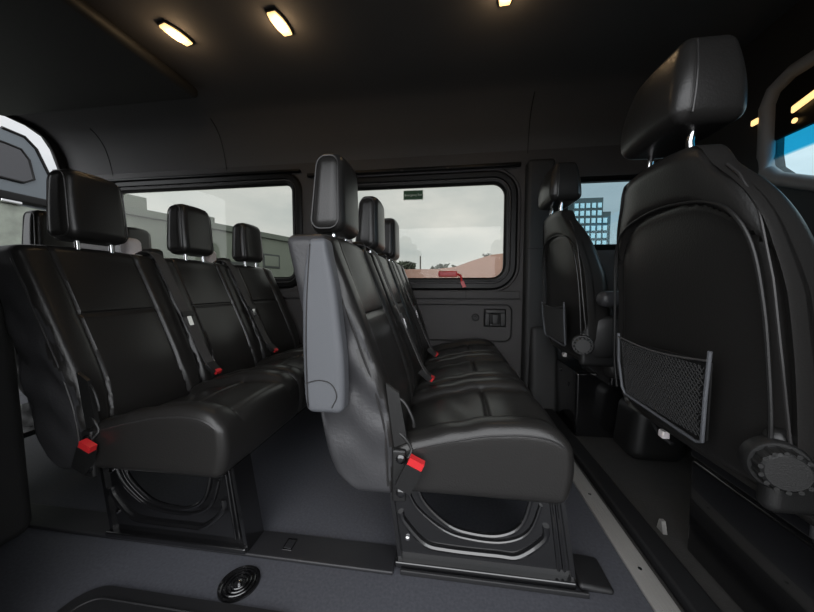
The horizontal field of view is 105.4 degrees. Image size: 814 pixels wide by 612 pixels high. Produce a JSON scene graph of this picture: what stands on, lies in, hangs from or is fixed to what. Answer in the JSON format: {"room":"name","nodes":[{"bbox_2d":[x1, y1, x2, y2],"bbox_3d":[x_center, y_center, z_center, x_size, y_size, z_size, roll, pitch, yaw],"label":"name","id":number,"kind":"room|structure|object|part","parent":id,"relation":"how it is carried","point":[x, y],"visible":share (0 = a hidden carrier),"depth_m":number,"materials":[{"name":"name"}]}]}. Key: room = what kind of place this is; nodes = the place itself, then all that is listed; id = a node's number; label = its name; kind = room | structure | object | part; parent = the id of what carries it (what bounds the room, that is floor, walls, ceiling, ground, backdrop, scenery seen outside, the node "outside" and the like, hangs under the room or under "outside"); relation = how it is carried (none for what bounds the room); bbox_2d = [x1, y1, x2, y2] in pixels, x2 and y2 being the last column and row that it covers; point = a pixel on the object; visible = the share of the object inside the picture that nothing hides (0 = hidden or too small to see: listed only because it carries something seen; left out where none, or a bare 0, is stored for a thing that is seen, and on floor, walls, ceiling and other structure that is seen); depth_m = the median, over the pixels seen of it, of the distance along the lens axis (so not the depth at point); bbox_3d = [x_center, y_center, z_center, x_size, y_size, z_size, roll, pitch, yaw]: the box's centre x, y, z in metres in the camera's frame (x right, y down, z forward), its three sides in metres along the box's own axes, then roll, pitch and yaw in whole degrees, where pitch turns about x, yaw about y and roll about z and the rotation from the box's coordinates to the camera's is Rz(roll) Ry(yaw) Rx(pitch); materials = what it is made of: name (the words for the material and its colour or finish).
{"room":"vehicle interior","nodes":[
{"label":"vehicle interior","id":0,"kind":"room"},
{"bbox_2d":[0,126,49,245],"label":"window","id":1,"kind":"structure","parent":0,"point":[24,172],"depth_m":3.30,"materials":[{"name":"grey glass"}]},
{"bbox_3d":[-4.138,-1.084,3.220,0.100,0.030,0.160,0,4,8],"label":"handle","id":2,"kind":"part","parent":1,"relation":"part of","materials":[{"name":"silver metal"}]},
{"bbox_3d":[-4.153,-1.329,3.467,0.032,1.092,0.477,0,4,8],"label":"edge moulding","id":3,"kind":"part","parent":1,"relation":"part of","materials":[{"name":"grey plastic"}]},
{"bbox_2d":[5,115,66,395],"bbox_3d":[-2.691,-0.291,1.403,0.020,1.970,2.070,0,4,8],"label":"wall","id":4,"kind":"structure","parent":0,"point":[60,157],"depth_m":2.24,"materials":[{"name":"grey plastic"}]},
{"bbox_2d":[6,116,61,169],"bbox_3d":[-2.567,-0.328,2.186,0.016,1.848,0.339,0,4,8],"label":"trim","id":5,"kind":"structure","parent":4,"relation":"attached to","point":[11,117],"depth_m":2.19,"materials":[{"name":"black rubber"}]},
{"bbox_2d":[0,0,197,115],"bbox_3d":[-1.924,-1.185,1.414,1.380,0.063,0.910,0,4,8],"label":"ceiling panel","id":6,"kind":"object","parent":4,"relation":"attached to","point":[56,55],"depth_m":1.48,"materials":[{"name":"grey fabric"}]},
{"bbox_2d":[0,391,653,611],"bbox_3d":[-1.106,0.677,1.303,3.463,0.050,1.890,0,4,8],"label":"floor","id":7,"kind":"structure","parent":0,"point":[300,488],"depth_m":0.84,"materials":[{"name":"plastic"}]},
{"bbox_2d":[57,585,281,611],"bbox_3d":[-0.512,0.690,0.570,0.560,0.012,0.302,0,4,8],"label":"mat","id":8,"kind":"object","parent":7,"relation":"on","point":[108,598],"visible":1,"depth_m":0.71,"materials":[{"name":"black rubber"}]},
{"bbox_2d":[28,503,396,574],"bbox_3d":[-1.151,0.665,0.979,2.263,0.013,0.084,0,4,8],"label":"rail","id":9,"kind":"object","parent":7,"relation":"on","point":[272,545],"visible":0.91,"depth_m":0.86,"materials":[{"name":"black metal"}]},
{"bbox_2d":[0,169,306,554],"bbox_3d":[-0.731,0.088,1.414,0.760,1.091,1.269,0,4,8],"label":"seat","id":10,"kind":"object","parent":9,"relation":"on","point":[136,358],"visible":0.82,"depth_m":0.94,"materials":[{"name":"black leather"}]},
{"bbox_3d":[-1.053,-0.200,0.989,0.013,0.090,0.013,-3,3,8],"label":"post","id":11,"kind":"part","parent":10,"relation":"part of","materials":[{"name":"silver metal"}]},
{"bbox_3d":[-0.986,0.130,1.050,0.279,0.648,0.424,-3,3,8],"label":"backrest","id":12,"kind":"part","parent":10,"relation":"part of","materials":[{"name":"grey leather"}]},
{"bbox_3d":[-1.040,-0.206,1.088,0.013,0.090,0.013,-3,3,8],"label":"post","id":13,"kind":"part","parent":10,"relation":"part of","materials":[{"name":"silver metal"}]},
{"bbox_2d":[91,369,298,477],"bbox_3d":[-0.640,0.343,1.015,0.419,0.187,0.413,0,4,8],"label":"seat cushion","id":14,"kind":"object","parent":10,"relation":"on","point":[170,422],"depth_m":0.84,"materials":[{"name":"black leather"}]},
{"bbox_3d":[-0.930,0.105,1.456,0.279,0.648,0.424,-3,3,8],"label":"backrest","id":15,"kind":"part","parent":10,"relation":"part of","materials":[{"name":"black leather"}]},
{"bbox_2d":[212,349,306,412],"bbox_3d":[-0.584,0.318,1.421,0.419,0.187,0.413,0,4,8],"label":"seat cushion","id":16,"kind":"object","parent":10,"relation":"on","point":[291,362],"depth_m":1.40,"materials":[{"name":"black leather"}]},
{"bbox_3d":[-0.874,0.080,1.861,0.279,0.648,0.424,-3,3,8],"label":"backrest","id":17,"kind":"part","parent":10,"relation":"part of","materials":[{"name":"black leather"}]},
{"bbox_3d":[-0.593,0.412,1.433,0.370,0.018,1.180,0,4,8],"label":"seat frame","id":18,"kind":"part","parent":10,"relation":"part of","materials":[{"name":"black paint"}]},
{"bbox_2d":[271,344,302,355],"bbox_3d":[-0.528,0.293,1.826,0.419,0.187,0.413,0,4,8],"label":"seat cushion","id":19,"kind":"object","parent":10,"relation":"on","point":[278,348],"depth_m":1.82,"materials":[{"name":"black leather"}]},
{"bbox_2d":[217,565,260,602],"bbox_3d":[-0.413,0.679,0.763,0.096,0.009,0.096,0,4,8],"label":"cap","id":20,"kind":"object","parent":7,"relation":"on","point":[239,583],"visible":1,"depth_m":0.76,"materials":[{"name":"black paint"}]},
{"bbox_2d":[288,153,576,588],"bbox_3d":[0.126,0.093,1.303,0.723,1.096,1.295,0,4,8],"label":"seat","id":21,"kind":"object","parent":7,"relation":"on","point":[404,417],"visible":1,"depth_m":0.76,"materials":[{"name":"black leather"}]},
{"bbox_3d":[-0.188,0.046,0.716,0.098,0.396,0.050,0,4,8],"label":"armrest","id":22,"kind":"part","parent":21,"relation":"part of","materials":[{"name":"grey plastic"}]},
{"bbox_3d":[-0.131,0.128,0.952,0.279,0.648,0.424,0,4,8],"label":"backrest","id":23,"kind":"part","parent":21,"relation":"part of","materials":[{"name":"grey leather"}]},
{"bbox_3d":[-0.074,0.103,1.357,0.279,0.648,0.424,0,4,8],"label":"backrest","id":24,"kind":"part","parent":21,"relation":"part of","materials":[{"name":"black leather"}]},
{"bbox_3d":[-0.018,0.079,1.762,0.279,0.648,0.424,0,4,8],"label":"backrest","id":25,"kind":"part","parent":21,"relation":"part of","materials":[{"name":"black leather"}]},
{"bbox_2d":[424,338,502,363],"bbox_3d":[0.312,0.299,1.730,0.419,0.187,0.413,0,4,8],"label":"seat cushion","id":26,"kind":"object","parent":21,"relation":"on","point":[473,345],"depth_m":1.75,"materials":[{"name":"black leather"}]},
{"bbox_2d":[415,352,525,390],"bbox_3d":[0.256,0.324,1.325,0.419,0.187,0.413,0,4,8],"label":"seat cushion","id":27,"kind":"object","parent":21,"relation":"on","point":[452,367],"depth_m":1.33,"materials":[{"name":"black leather"}]},
{"bbox_2d":[395,377,573,503],"bbox_3d":[0.199,0.349,0.919,0.419,0.187,0.413,0,4,8],"label":"seat cushion","id":28,"kind":"object","parent":21,"relation":"on","point":[489,437],"depth_m":0.73,"materials":[{"name":"black leather"}]},
{"bbox_2d":[400,553,613,598],"bbox_3d":[0.243,0.672,0.806,0.512,0.020,0.113,0,4,8],"label":"rail","id":29,"kind":"object","parent":7,"relation":"on","point":[590,577],"visible":0.83,"depth_m":0.76,"materials":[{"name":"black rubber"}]},
{"bbox_2d":[573,462,680,611],"bbox_3d":[0.634,0.678,1.041,0.055,0.038,1.850,0,4,8],"label":"strip","id":30,"kind":"object","parent":7,"relation":"attached to","point":[656,595],"visible":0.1,"depth_m":0.85,"materials":[{"name":"silver metal"}]},
{"bbox_3d":[-1.003,0.600,2.040,2.263,0.013,0.085,0,4,8],"label":"rail","id":31,"kind":"object","parent":7,"relation":"on","visible":0},
{"bbox_2d":[14,210,150,437],"bbox_3d":[-1.512,0.075,1.575,0.723,1.094,1.204,0,4,8],"label":"seat","id":32,"kind":"object","parent":31,"relation":"on","point":[34,232],"visible":0.09,"depth_m":1.49,"materials":[{"name":"black leather"}]},
{"bbox_3d":[-1.718,0.089,1.585,0.279,0.648,0.424,0,4,8],"label":"backrest","id":33,"kind":"part","parent":32,"relation":"part of","materials":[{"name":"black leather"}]},
{"bbox_3d":[-1.397,0.404,1.564,0.370,0.018,1.180,0,4,8],"label":"seat frame","id":34,"kind":"part","parent":32,"relation":"part of","materials":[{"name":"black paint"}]},
{"bbox_2d":[52,145,662,378],"bbox_3d":[-0.338,-0.184,2.104,4.750,1.670,0.050,0,4,8],"label":"wall","id":35,"kind":"structure","parent":0,"point":[451,322],"depth_m":1.97,"materials":[{"name":"black plastic"}]},
{"bbox_2d":[89,128,112,175],"bbox_3d":[-2.177,-1.058,2.219,0.004,0.347,0.146,0,4,8],"label":"trim","id":36,"kind":"structure","parent":35,"relation":"attached to","point":[89,128],"depth_m":2.24,"materials":[{"name":"black plastic"}]},
{"bbox_2d":[106,169,300,182],"bbox_3d":[-1.507,-0.912,2.184,1.600,0.018,0.030,0,4,8],"label":"trim","id":37,"kind":"structure","parent":35,"relation":"attached to","point":[286,170],"depth_m":2.16,"materials":[{"name":"black plastic"}]},
{"bbox_2d":[113,173,302,288],"bbox_3d":[-1.467,-0.519,2.221,1.543,0.793,0.044,0,4,8],"label":"window","id":38,"kind":"structure","parent":35,"relation":"in","point":[298,217],"depth_m":2.15,"materials":[{"name":"black rubber"}]},
{"bbox_2d":[210,118,226,170],"bbox_3d":[-1.266,-1.050,2.093,0.004,0.347,0.146,0,4,8],"label":"trim","id":39,"kind":"structure","parent":35,"relation":"attached to","point":[210,118],"depth_m":2.11,"materials":[{"name":"black plastic"}]},
{"bbox_2d":[280,291,519,298],"bbox_3d":[-0.947,-0.085,2.157,3.330,0.057,0.030,0,4,8],"label":"trim","id":40,"kind":"structure","parent":35,"relation":"attached to","point":[286,294],"depth_m":1.97,"materials":[{"name":"black plastic"}]},
{"bbox_2d":[284,299,519,374],"bbox_3d":[-0.947,0.250,2.180,3.330,0.595,0.021,0,4,8],"label":"trim","id":41,"kind":"structure","parent":35,"relation":"attached to","point":[509,350],"depth_m":1.96,"materials":[{"name":"black plastic"}]},
{"bbox_2d":[307,162,520,177],"bbox_3d":[0.013,-0.866,1.973,1.370,0.023,0.034,0,4,8],"label":"trim","id":42,"kind":"structure","parent":35,"relation":"attached to","point":[507,164],"depth_m":1.94,"materials":[{"name":"black plastic"}]},
{"bbox_2d":[316,168,520,290],"bbox_3d":[0.046,-0.474,2.014,1.326,0.776,0.044,0,4,8],"label":"window","id":43,"kind":"structure","parent":35,"relation":"in","point":[501,175],"depth_m":1.95,"materials":[{"name":"black rubber"}]},
{"bbox_2d":[403,190,422,199],"bbox_3d":[0.041,-0.720,2.013,0.130,0.062,0.004,0,4,8],"label":"exit sign","id":44,"kind":"object","parent":43,"relation":"attached to","point":[409,194],"visible":1,"depth_m":2.01,"materials":[{"name":"green"}]},
{"bbox_2d":[438,271,465,287],"bbox_3d":[0.289,-0.169,1.975,0.177,0.108,0.027,1,4,14],"label":"tab","id":45,"kind":"object","parent":43,"relation":"hanging from","point":[440,273],"visible":1,"depth_m":1.97,"materials":[{"name":"red plastic"}]},
{"bbox_3d":[0.261,-0.205,1.980,0.120,0.037,0.016,0,4,8],"label":"handle","id":46,"kind":"part","parent":45,"relation":"part of","materials":[{"name":"red plastic"}]},
{"bbox_2d":[417,303,512,342],"bbox_3d":[0.095,0.103,2.021,1.145,0.247,0.018,0,4,8],"label":"trim","id":47,"kind":"structure","parent":35,"relation":"attached to","point":[511,332],"depth_m":1.97,"materials":[{"name":"grey plastic"}]},
{"bbox_2d":[472,314,478,320],"bbox_3d":[0.437,0.073,1.981,0.048,0.048,0.010,0,4,8],"label":"round cap","id":48,"kind":"object","parent":35,"relation":"attached to","point":[475,317],"visible":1,"depth_m":1.98,"materials":[{"name":"grey plastic"}]},
{"bbox_2d":[483,309,505,326],"bbox_3d":[0.554,0.076,1.955,0.137,0.114,0.029,0,4,8],"label":"bracket","id":49,"kind":"object","parent":35,"relation":"attached to","point":[492,317],"visible":1,"depth_m":1.94,"materials":[{"name":"black plastic"}]},
{"bbox_3d":[0.507,0.086,1.959,0.036,0.086,0.018,0,4,8],"label":"arm","id":50,"kind":"part","parent":49,"relation":"part of","materials":[{"name":"black plastic"}]},
{"bbox_3d":[0.602,0.086,1.946,0.036,0.086,0.018,0,4,8],"label":"arm","id":51,"kind":"part","parent":49,"relation":"part of","materials":[{"name":"black plastic"}]},
{"bbox_2d":[527,92,534,153],"bbox_3d":[0.725,-1.033,1.817,0.004,0.347,0.146,0,4,8],"label":"trim","id":52,"kind":"structure","parent":35,"relation":"attached to","point":[534,92],"depth_m":1.84,"materials":[{"name":"black plastic"}]},
{"bbox_2d":[521,158,557,411],"bbox_3d":[0.807,-0.117,1.863,0.194,1.490,0.194,0,4,8],"label":"door pillar","id":53,"kind":"structure","parent":35,"relation":"attached to","point":[539,357],"depth_m":1.83,"materials":[{"name":"grey plastic"}]},
{"bbox_2d":[563,174,637,249],"bbox_3d":[1.230,-0.554,1.846,0.588,0.438,0.040,0,4,8],"label":"window","id":54,"kind":"structure","parent":35,"relation":"in","point":[609,178],"depth_m":1.84,"materials":[{"name":"black plastic"}]},
{"bbox_2d":[13,0,799,174],"bbox_3d":[-0.569,-1.033,1.088,4.282,0.433,1.940,0,4,8],"label":"ceiling","id":55,"kind":"structure","parent":0,"point":[354,79],"depth_m":1.65,"materials":[{"name":"black fabric"}]},
{"bbox_2d":[157,19,194,45],"bbox_3d":[-1.026,-1.207,1.379,0.070,0.022,0.134,1,4,22],"label":"recessed light","id":56,"kind":"object","parent":55,"relation":"in","point":[169,28],"visible":1,"depth_m":1.36,"materials":[{"name":"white plastic"}]},
{"bbox_3d":[-1.026,-1.200,1.379,0.034,0.008,0.060,1,4,22],"label":"bulb","id":57,"kind":"part","parent":56,"relation":"part of","materials":[{"name":"beige"}]},
{"bbox_2d":[265,7,293,35],"bbox_3d":[-0.542,-1.204,1.322,0.072,0.022,0.137,0,4,8],"label":"recessed light","id":58,"kind":"object","parent":55,"relation":"in","point":[275,16],"visible":1,"depth_m":1.30,"materials":[{"name":"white plastic"}]},
{"bbox_3d":[-0.542,-1.197,1.322,0.035,0.008,0.062,0,4,8],"label":"bulb","id":59,"kind":"part","parent":58,"relation":"part of","materials":[{"name":"beige"}]},
{"bbox_2d":[497,0,511,6],"bbox_3d":[0.378,-1.195,1.174,0.070,0.022,0.135,0,4,8],"label":"recessed light","id":60,"kind":"object","parent":55,"relation":"in","point":[500,2],"visible":1,"depth_m":1.22,"materials":[{"name":"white plastic"}]},
{"bbox_2d":[555,412,742,611],"bbox_3d":[1.274,0.708,0.974,1.231,0.048,1.890,0,4,8],"label":"floor","id":61,"kind":"structure","parent":0,"point":[658,490],"depth_m":1.11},
{"bbox_2d":[538,162,622,437],"bbox_3d":[0.963,0.017,1.440,0.688,1.275,0.690,0,4,8],"label":"seat","id":62,"kind":"object","parent":61,"relation":"on","point":[576,317],"visible":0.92,"depth_m":1.35,"materials":[{"name":"black leather"}]},
{"bbox_3d":[0.690,0.072,1.458,0.032,0.198,0.329,0,4,8],"label":"pocket frame","id":63,"kind":"part","parent":62,"relation":"part of","materials":[{"name":"grey plastic"}]},
{"bbox_3d":[0.760,-0.104,1.451,0.195,0.650,0.521,0,4,8],"label":"backrest","id":64,"kind":"part","parent":62,"relation":"part of","materials":[{"name":"black leather"}]},
{"bbox_3d":[0.690,0.154,1.218,0.080,0.080,0.046,2,4,27],"label":"recliner knob","id":65,"kind":"part","parent":62,"relation":"part of","materials":[{"name":"black plastic"}]},
{"bbox_2d":[570,355,618,378],"bbox_3d":[1.064,0.218,1.428,0.480,0.140,0.460,0,4,8],"label":"seat cushion","id":66,"kind":"object","parent":62,"relation":"on","point":[607,372],"depth_m":1.26,"materials":[{"name":"black leather"}]},
{"bbox_3d":[0.768,0.122,1.204,0.165,0.164,0.024,1,4,22],"label":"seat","id":67,"kind":"part","parent":62,"relation":"part of","materials":[{"name":"black plastic"}]},
{"bbox_3d":[1.063,0.309,1.424,0.380,0.050,0.300,0,4,8],"label":"seat frame","id":68,"kind":"part","parent":62,"relation":"part of","materials":[{"name":"black paint"}]},
{"bbox_3d":[0.862,-0.024,1.135,0.305,0.060,0.065,0,4,8],"label":"seat armrest","id":69,"kind":"part","parent":62,"relation":"part of","materials":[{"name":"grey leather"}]},
{"bbox_2d":[545,409,721,611],"bbox_3d":[0.720,0.659,1.103,0.065,0.034,1.700,0,4,8],"label":"floor trim strip","id":70,"kind":"object","parent":61,"relation":"on","point":[687,591],"visible":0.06,"depth_m":0.89,"materials":[{"name":"black rubber"}]},
{"bbox_2d":[614,397,685,461],"bbox_3d":[1.075,0.535,1.375,0.235,0.247,0.190,0,4,8],"label":"console","id":71,"kind":"object","parent":61,"relation":"on","point":[634,433],"visible":0.53,"depth_m":1.30,"materials":[{"name":"black plastic"}]},
{"bbox_2d":[613,35,813,611],"bbox_3d":[0.858,0.090,0.687,0.688,1.220,0.548,0,4,8],"label":"seat","id":72,"kind":"object","parent":61,"relation":"on","point":[713,344],"visible":1,"depth_m":0.60,"materials":[{"name":"black leather"}]},
{"bbox_3d":[0.588,-0.329,0.749,0.020,0.097,0.014,0,4,8],"label":"post","id":73,"kind":"part","parent":72,"relation":"part of","materials":[{"name":"silver metal"}]},
{"bbox_3d":[0.588,0.172,0.730,0.032,0.198,0.329,0,4,8],"label":"pocket frame","id":74,"kind":"part","parent":72,"relation":"part of","materials":[{"name":"grey plastic"}]},
{"bbox_3d":[0.571,-0.321,0.622,0.020,0.097,0.014,0,4,8],"label":"post","id":75,"kind":"part","parent":72,"relation":"part of","materials":[{"name":"silver metal"}]},
{"bbox_3d":[0.658,-0.004,0.723,0.195,0.650,0.521,0,4,8],"label":"backrest","id":76,"kind":"part","parent":72,"relation":"part of","materials":[{"name":"black leather"}]},
{"bbox_3d":[0.961,0.408,0.696,0.380,0.050,0.300,0,4,8],"label":"seat frame","id":77,"kind":"part","parent":72,"relation":"part of","materials":[{"name":"black paint"}]},
{"bbox_3d":[0.588,0.254,0.490,0.080,0.080,0.046,2,4,27],"label":"recliner knob","id":78,"kind":"part","parent":72,"relation":"part of","materials":[{"name":"black plastic"}]},
{"bbox_2d":[795,514,813,525],"bbox_3d":[0.963,0.318,0.700,0.480,0.140,0.460,0,4,8],"label":"seat cushion","id":79,"kind":"object","parent":72,"relation":"on","point":[809,519],"depth_m":0.55,"materials":[{"name":"black leather"}]},
{"bbox_2d":[695,0,813,236],"bbox_3d":[1.515,-0.236,0.827,0.050,1.930,1.960,0,4,8],"label":"wall","id":80,"kind":"structure","parent":0,"point":[790,37],"depth_m":1.33,"materials":[{"name":"grey plastic"}]},
{"bbox_2d":[751,118,758,126],"bbox_3d":[1.540,-0.813,1.372,0.012,0.026,0.032,0,4,8],"label":"reading lamp","id":81,"kind":"object","parent":80,"relation":"attached to","point":[754,122],"visible":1,"depth_m":1.37,"materials":[{"name":"beige plastic"}]},
{"bbox_2d":[756,50,813,191],"bbox_3d":[1.472,-0.595,0.705,0.058,0.678,1.365,0,4,8],"label":"window","id":82,"kind":"structure","parent":80,"relation":"in","point":[775,116],"depth_m":1.27,"materials":[{"name":"grey plastic"}]},
{"bbox_2d":[791,90,813,112],"bbox_3d":[1.533,-0.795,1.180,0.012,0.056,0.124,0,4,8],"label":"reading lamp","id":83,"kind":"object","parent":82,"relation":"attached to","point":[810,96],"visible":1,"depth_m":1.20,"materials":[{"name":"beige plastic"}]},
{"bbox_3d":[2.749,0.168,19.857,80.000,0.200,80.000,0,4,8],"label":"ground","id":84,"kind":"structure","parent":0,"visible":0},
{"bbox_2d":[121,194,293,276],"bbox_3d":[-8.438,-1.538,13.921,5.201,3.930,9.231,2,4,25],"label":"warehouse","id":85,"kind":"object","parent":84,"relation":"on","point":[276,253],"visible":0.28,"depth_m":11.27,"materials":[{"name":"grey concrete"}]},
{"bbox_3d":[-6.484,-0.621,12.287,0.060,2.200,1.500,2,4,25],"label":"door","id":86,"kind":"part","parent":85,"relation":"part of","materials":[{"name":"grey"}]},
{"bbox_3d":[-5.867,-1.946,13.465,0.030,0.440,0.740,2,4,25],"label":"pane","id":87,"kind":"part","parent":85,"relation":"part of","materials":[{"name":"grey glass"}]},
{"bbox_2d":[397,261,416,268],"bbox_3d":[-0.062,-0.729,13.027,0.960,2.427,0.646,0,4,8],"label":"tree","id":88,"kind":"object","parent":84,"relation":"on","point":[406,265],"visible":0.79,"depth_m":12.79,"materials":[{"name":"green plant"}]},
{"bbox_2d":[430,263,455,268],"bbox_3d":[1.576,-0.684,13.290,1.229,2.305,0.812,0,4,8],"label":"tree","id":89,"kind":"object","parent":84,"relation":"on","point":[439,266],"visible":0.23,"depth_m":13.19,"materials":[{"name":"grey plant"}]},
{"bbox_2d":[404,253,502,277],"bbox_3d":[2.321,-0.752,11.971,7.700,2.600,0.400,0,4,8],"label":"wall","id":90,"kind":"structure","parent":84,"relation":"on","point":[490,266],"depth_m":11.70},
{"bbox_2d":[568,197,610,243],"bbox_3d":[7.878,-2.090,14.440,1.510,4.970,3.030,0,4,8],"label":"tower block","id":91,"kind":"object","parent":84,"relation":"on","point":[588,212],"visible":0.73,"depth_m":12.86,"materials":[{"name":"grey"}]},
{"bbox_3d":[-1.795,-0.225,0.478,2.010,1.950,0.360,0,4,8],"label":"wall","id":92,"kind":"structure","parent":0,"visible":0},
{"bbox_2d":[0,299,31,545],"bbox_3d":[-1.984,0.287,0.716,1.678,0.800,0.635,0,4,8],"label":"trim","id":93,"kind":"structure","parent":92,"relation":"attached to","point":[15,506],"depth_m":0.88,"materials":[{"name":"grey plastic"}]}
]}

